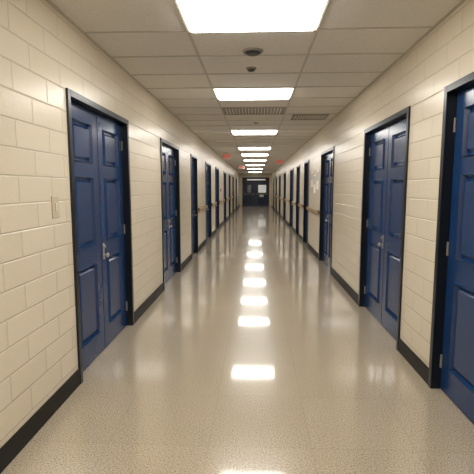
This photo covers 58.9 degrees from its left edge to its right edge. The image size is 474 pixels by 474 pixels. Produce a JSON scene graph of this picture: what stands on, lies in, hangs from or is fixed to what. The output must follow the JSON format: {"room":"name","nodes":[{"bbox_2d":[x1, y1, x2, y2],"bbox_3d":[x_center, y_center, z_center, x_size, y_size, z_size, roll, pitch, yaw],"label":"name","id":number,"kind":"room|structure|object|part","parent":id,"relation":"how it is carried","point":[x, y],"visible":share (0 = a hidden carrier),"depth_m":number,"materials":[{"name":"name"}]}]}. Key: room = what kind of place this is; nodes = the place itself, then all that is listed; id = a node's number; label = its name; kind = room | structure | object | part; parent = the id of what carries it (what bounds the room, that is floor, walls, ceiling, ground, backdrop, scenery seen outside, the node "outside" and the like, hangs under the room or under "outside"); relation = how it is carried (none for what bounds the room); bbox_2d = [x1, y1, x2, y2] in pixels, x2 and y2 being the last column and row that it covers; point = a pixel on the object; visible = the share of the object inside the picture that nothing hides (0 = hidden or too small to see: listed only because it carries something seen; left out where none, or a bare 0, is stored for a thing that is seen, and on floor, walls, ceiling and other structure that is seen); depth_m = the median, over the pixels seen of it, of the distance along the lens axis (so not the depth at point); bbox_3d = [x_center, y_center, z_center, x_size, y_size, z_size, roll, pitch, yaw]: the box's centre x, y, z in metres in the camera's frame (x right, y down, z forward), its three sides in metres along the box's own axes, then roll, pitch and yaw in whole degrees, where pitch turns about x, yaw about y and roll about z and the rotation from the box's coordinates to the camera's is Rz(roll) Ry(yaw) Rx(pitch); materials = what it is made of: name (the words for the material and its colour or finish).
{"room":"school corridor","nodes":[
{"label":"school corridor","id":0,"kind":"room"},
{"bbox_2d":[0,0,238,447],"bbox_3d":[-0.752,-1.762,16.455,0.200,2.750,39.000,0,7,2],"label":"wall","id":1,"kind":"structure","parent":0,"point":[42,54],"depth_m":2.80,"materials":[{"name":"beige brick"}]},
{"bbox_2d":[51,196,59,217],"bbox_3d":[-1.243,-0.205,2.883,0.014,0.150,0.100,0,7,2],"label":"light switch","id":2,"kind":"object","parent":1,"relation":"attached to","point":[54,199],"visible":1,"depth_m":2.87,"materials":[{"name":"beige plastic"}]},
{"bbox_2d":[65,88,133,383],"bbox_3d":[-1.264,-0.046,3.895,0.146,2.250,1.470,0,7,2],"label":"door","id":3,"kind":"structure","parent":1,"relation":"in","point":[98,137],"depth_m":3.85,"materials":[{"name":"blue paint"}]},
{"bbox_3d":[-1.234,0.135,3.966,0.052,0.150,0.044,0,7,2],"label":"handle","id":4,"kind":"part","parent":3,"relation":"part of","materials":[{"name":"silver metal"}]},
{"bbox_2d":[0,205,238,473],"bbox_3d":[-0.646,-0.461,16.602,0.012,0.130,39.000,0,7,2],"label":"baseboard","id":5,"kind":"structure","parent":1,"relation":"attached to","point":[21,438],"depth_m":2.77,"materials":[{"name":"black plastic"}]},
{"bbox_2d":[160,138,180,289],"bbox_3d":[-1.132,-0.396,6.892,0.146,2.250,1.450,0,7,2],"label":"door","id":6,"kind":"structure","parent":1,"relation":"in","point":[169,152],"depth_m":7.06,"materials":[{"name":"blue paint"}]},
{"bbox_2d":[190,154,197,258],"bbox_3d":[-1.019,-0.695,9.462,0.146,2.250,0.950,0,7,2],"label":"door","id":7,"kind":"structure","parent":1,"relation":"in","point":[194,174],"depth_m":9.79,"materials":[{"name":"blue paint"}]},
{"bbox_2d":[205,162,211,242],"bbox_3d":[-0.893,-1.028,12.315,0.146,2.250,1.400,0,7,2],"label":"door","id":8,"kind":"structure","parent":1,"relation":"in","point":[207,165],"depth_m":12.79,"materials":[{"name":"blue paint"}]},
{"bbox_2d":[215,167,218,229],"bbox_3d":[-0.771,-1.352,15.093,0.146,2.250,1.400,0,7,2],"label":"door","id":9,"kind":"structure","parent":1,"relation":"in","point":[216,168],"depth_m":15.51,"materials":[{"name":"blue paint"}]},
{"bbox_2d":[224,172,225,220],"bbox_3d":[-0.605,-1.792,18.864,0.146,2.250,1.400,0,7,2],"label":"door","id":10,"kind":"structure","parent":1,"relation":"in","point":[224,172],"depth_m":19.44,"materials":[{"name":"blue paint"}]},
{"bbox_2d":[229,174,230,215],"bbox_3d":[-0.456,-2.185,22.238,0.146,2.250,1.400,0,7,2],"label":"door","id":11,"kind":"structure","parent":1,"relation":"in","point":[229,174],"depth_m":22.88,"materials":[{"name":"blue paint"}]},
{"bbox_2d":[232,176,233,211],"bbox_3d":[-0.299,-2.601,25.810,0.146,2.250,1.400,0,7,2],"label":"door","id":12,"kind":"structure","parent":1,"relation":"in","point":[232,176],"depth_m":26.12,"materials":[{"name":"blue paint"}]},
{"bbox_2d":[236,178,236,208],"bbox_3d":[-0.115,-3.087,29.978,0.146,2.250,1.400,0,7,2],"label":"door","id":13,"kind":"structure","parent":1,"relation":"in","point":[236,178],"depth_m":30.62,"materials":[{"name":"blue paint"}]},
{"bbox_2d":[1,206,473,473],"bbox_3d":[0.721,-0.351,16.656,3.140,0.100,39.200,0,7,2],"label":"floor","id":14,"kind":"structure","parent":0,"point":[252,358],"depth_m":3.18,"materials":[{"name":"tile"}]},
{"bbox_2d":[50,0,460,173],"bbox_3d":[0.721,-3.182,16.326,3.140,0.100,39.200,0,7,2],"label":"ceiling","id":15,"kind":"structure","parent":0,"point":[89,15],"depth_m":3.95,"materials":[{"name":"tile"}]},
{"bbox_2d":[223,153,230,158],"bbox_3d":[-0.352,-2.820,14.599,0.300,0.220,0.055,0,7,2],"label":"exit sign","id":16,"kind":"object","parent":15,"relation":"hanging from","point":[226,155],"visible":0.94,"depth_m":14.58,"materials":[{"name":"red plastic"}]},
{"bbox_2d":[246,66,255,71],"bbox_3d":[0.145,-1.712,4.298,0.109,0.034,0.109,0,7,2],"label":"smoke detector","id":17,"kind":"object","parent":15,"relation":"attached to","point":[250,69],"visible":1,"depth_m":4.27,"materials":[{"name":"grey plastic"}]},
{"bbox_2d":[174,0,329,32],"bbox_3d":[0.106,-1.557,2.950,1.010,0.030,0.625,0,7,2],"label":"recessed light","id":18,"kind":"object","parent":15,"relation":"in","point":[200,15],"visible":1,"depth_m":2.90,"materials":[{"name":"white plastic"}]},
{"bbox_2d":[242,47,262,55],"bbox_3d":[0.142,-1.650,3.762,0.188,0.034,0.188,0,7,2],"label":"ceiling speaker","id":19,"kind":"object","parent":15,"relation":"attached to","point":[253,51],"visible":1,"depth_m":3.72,"materials":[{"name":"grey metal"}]},
{"bbox_2d":[212,87,294,99],"bbox_3d":[0.215,-1.846,5.431,1.010,0.030,0.625,0,7,2],"label":"recessed light","id":20,"kind":"object","parent":15,"relation":"in","point":[277,93],"visible":1,"depth_m":5.32,"materials":[{"name":"white plastic"}]},
{"bbox_2d":[222,107,285,114],"bbox_3d":[0.270,-1.999,6.671,0.980,0.014,0.595,0,7,2],"label":"ceiling vent","id":21,"kind":"object","parent":15,"relation":"in","point":[246,110],"visible":1,"depth_m":6.67,"materials":[{"name":"grey metal"}]},
{"bbox_2d":[230,130,277,134],"bbox_3d":[0.379,-2.280,9.152,1.010,0.030,0.625,0,7,2],"label":"recessed light","id":22,"kind":"object","parent":15,"relation":"in","point":[235,132],"visible":0.97,"depth_m":9.06,"materials":[{"name":"white plastic"}]},
{"bbox_2d":[238,147,271,149],"bbox_3d":[0.543,-2.714,12.874,1.010,0.030,0.625,0,7,2],"label":"recessed light","id":23,"kind":"object","parent":15,"relation":"in","point":[240,148],"visible":0.96,"depth_m":12.73,"materials":[{"name":"white plastic"}]},
{"bbox_2d":[241,154,268,155],"bbox_3d":[0.652,-3.003,15.354,1.010,0.030,0.625,0,7,2],"label":"recessed light","id":24,"kind":"object","parent":15,"relation":"in","point":[241,154],"visible":0.97,"depth_m":15.24,"materials":[{"name":"white plastic"}]},
{"bbox_2d":[45,0,465,173],"bbox_3d":[0.716,-3.118,16.233,2.740,0.006,39.000,0,7,2],"label":"grid","id":25,"kind":"object","parent":15,"relation":"attached to","point":[54,6],"visible":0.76,"depth_m":4.48,"materials":[{"name":"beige metal"}]},
{"bbox_2d":[276,159,282,163],"bbox_3d":[1.786,-3.180,17.687,0.300,0.220,0.055,0,7,2],"label":"exit sign","id":26,"kind":"object","parent":15,"relation":"hanging from","point":[279,161],"visible":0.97,"depth_m":17.66,"materials":[{"name":"red plastic"}]},
{"bbox_2d":[291,114,328,119],"bbox_3d":[1.246,-2.066,7.250,0.600,0.014,0.505,0,7,2],"label":"ceiling vent","id":27,"kind":"object","parent":15,"relation":"in","point":[295,116],"visible":1,"depth_m":7.20,"materials":[{"name":"grey metal"}]},
{"bbox_2d":[239,174,271,205],"bbox_3d":[1.573,-4.023,35.841,2.740,2.750,0.200,0,7,2],"label":"wall","id":28,"kind":"structure","parent":0,"point":[240,175],"depth_m":35.66,"materials":[{"name":"beige paint"}]},
{"bbox_2d":[242,177,268,205],"bbox_3d":[1.596,-3.853,35.813,2.280,2.420,0.152,0,7,2],"label":"door","id":29,"kind":"structure","parent":28,"relation":"in","point":[255,190],"depth_m":35.81,"materials":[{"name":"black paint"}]},
{"bbox_2d":[271,0,473,367],"bbox_3d":[2.185,-1.748,16.328,0.200,2.750,39.000,0,7,2],"label":"wall","id":30,"kind":"structure","parent":0,"point":[418,80],"depth_m":3.72,"materials":[{"name":"beige brick"}]},
{"bbox_2d":[275,177,276,211],"bbox_3d":[2.631,-2.795,27.473,0.146,2.250,1.400,0,7,2],"label":"door","id":31,"kind":"structure","parent":30,"relation":"in","point":[276,177],"depth_m":28.08,"materials":[{"name":"blue paint"}]},
{"bbox_2d":[279,175,280,214],"bbox_3d":[2.457,-2.333,23.503,0.146,2.250,1.400,0,7,2],"label":"door","id":32,"kind":"structure","parent":30,"relation":"in","point":[279,175],"depth_m":24.06,"materials":[{"name":"blue paint"}]},
{"bbox_2d":[283,172,285,219],"bbox_3d":[2.282,-1.870,19.534,0.146,2.250,1.400,0,7,2],"label":"door","id":33,"kind":"structure","parent":30,"relation":"in","point":[284,196],"depth_m":20.12,"materials":[{"name":"blue paint"}]},
{"bbox_2d":[289,168,293,227],"bbox_3d":[2.120,-1.442,15.862,0.146,2.250,1.400,0,7,2],"label":"door","id":34,"kind":"structure","parent":30,"relation":"in","point":[292,169],"depth_m":16.43,"materials":[{"name":"blue paint"}]},
{"bbox_2d":[295,165,299,236],"bbox_3d":[2.015,-1.164,13.481,0.146,2.250,1.000,0,7,2],"label":"door","id":35,"kind":"structure","parent":30,"relation":"in","point":[298,166],"depth_m":13.86,"materials":[{"name":"blue paint"}]},
{"bbox_2d":[303,160,308,242],"bbox_3d":[1.919,-0.909,11.298,0.146,2.250,1.000,0,7,2],"label":"door","id":36,"kind":"structure","parent":30,"relation":"in","point":[306,163],"depth_m":11.67,"materials":[{"name":"blue paint"}]},
{"bbox_2d":[311,171,312,186],"bbox_3d":[1.812,-1.393,10.137,0.004,0.380,0.280,0,7,2],"label":"paper notice","id":37,"kind":"object","parent":30,"relation":"attached to","point":[312,171],"visible":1,"depth_m":10.06,"materials":[{"name":"white paper"}]},
{"bbox_2d":[307,207,318,213],"bbox_3d":[1.769,-0.632,9.825,0.055,0.080,1.920,0,7,2],"label":"handrail","id":38,"kind":"object","parent":30,"relation":"attached to","point":[308,208],"visible":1,"depth_m":9.48,"materials":[{"name":"beige wood"}]},
{"bbox_2d":[313,174,315,192],"bbox_3d":[1.792,-1.232,9.704,0.004,0.420,0.300,0,7,2],"label":"paper notice","id":39,"kind":"object","parent":30,"relation":"attached to","point":[315,174],"visible":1,"depth_m":9.70,"materials":[{"name":"white paper"}]},
{"bbox_2d":[316,170,318,188],"bbox_3d":[1.773,-1.259,9.248,0.004,0.420,0.300,0,7,2],"label":"paper notice","id":40,"kind":"object","parent":30,"relation":"attached to","point":[317,179],"visible":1,"depth_m":9.24,"materials":[{"name":"white paper"}]},
{"bbox_2d":[319,146,334,273],"bbox_3d":[1.779,-0.538,8.112,0.146,2.250,1.420,0,7,2],"label":"door","id":41,"kind":"structure","parent":30,"relation":"in","point":[327,157],"depth_m":8.37,"materials":[{"name":"blue paint"}]},
{"bbox_2d":[271,205,428,384],"bbox_3d":[2.079,-0.447,16.484,0.012,0.130,39.000,0,7,2],"label":"baseboard","id":42,"kind":"structure","parent":30,"relation":"attached to","point":[418,365],"depth_m":3.87,"materials":[{"name":"black plastic"}]},
{"bbox_2d":[358,106,410,350],"bbox_3d":[1.624,-0.129,4.599,0.146,2.250,1.540,0,7,2],"label":"door","id":43,"kind":"structure","parent":30,"relation":"in","point":[386,142],"depth_m":4.61,"materials":[{"name":"blue paint"}]},
{"bbox_3d":[1.598,0.052,4.673,0.052,0.150,0.044,0,7,2],"label":"handle","id":44,"kind":"part","parent":43,"relation":"part of","materials":[{"name":"silver metal"}]},
{"bbox_2d":[428,72,473,423],"bbox_3d":[1.528,0.127,2.411,0.146,2.250,1.470,0,7,2],"label":"door","id":45,"kind":"structure","parent":30,"relation":"in","point":[451,358],"depth_m":2.97,"materials":[{"name":"blue paint"}]}
]}

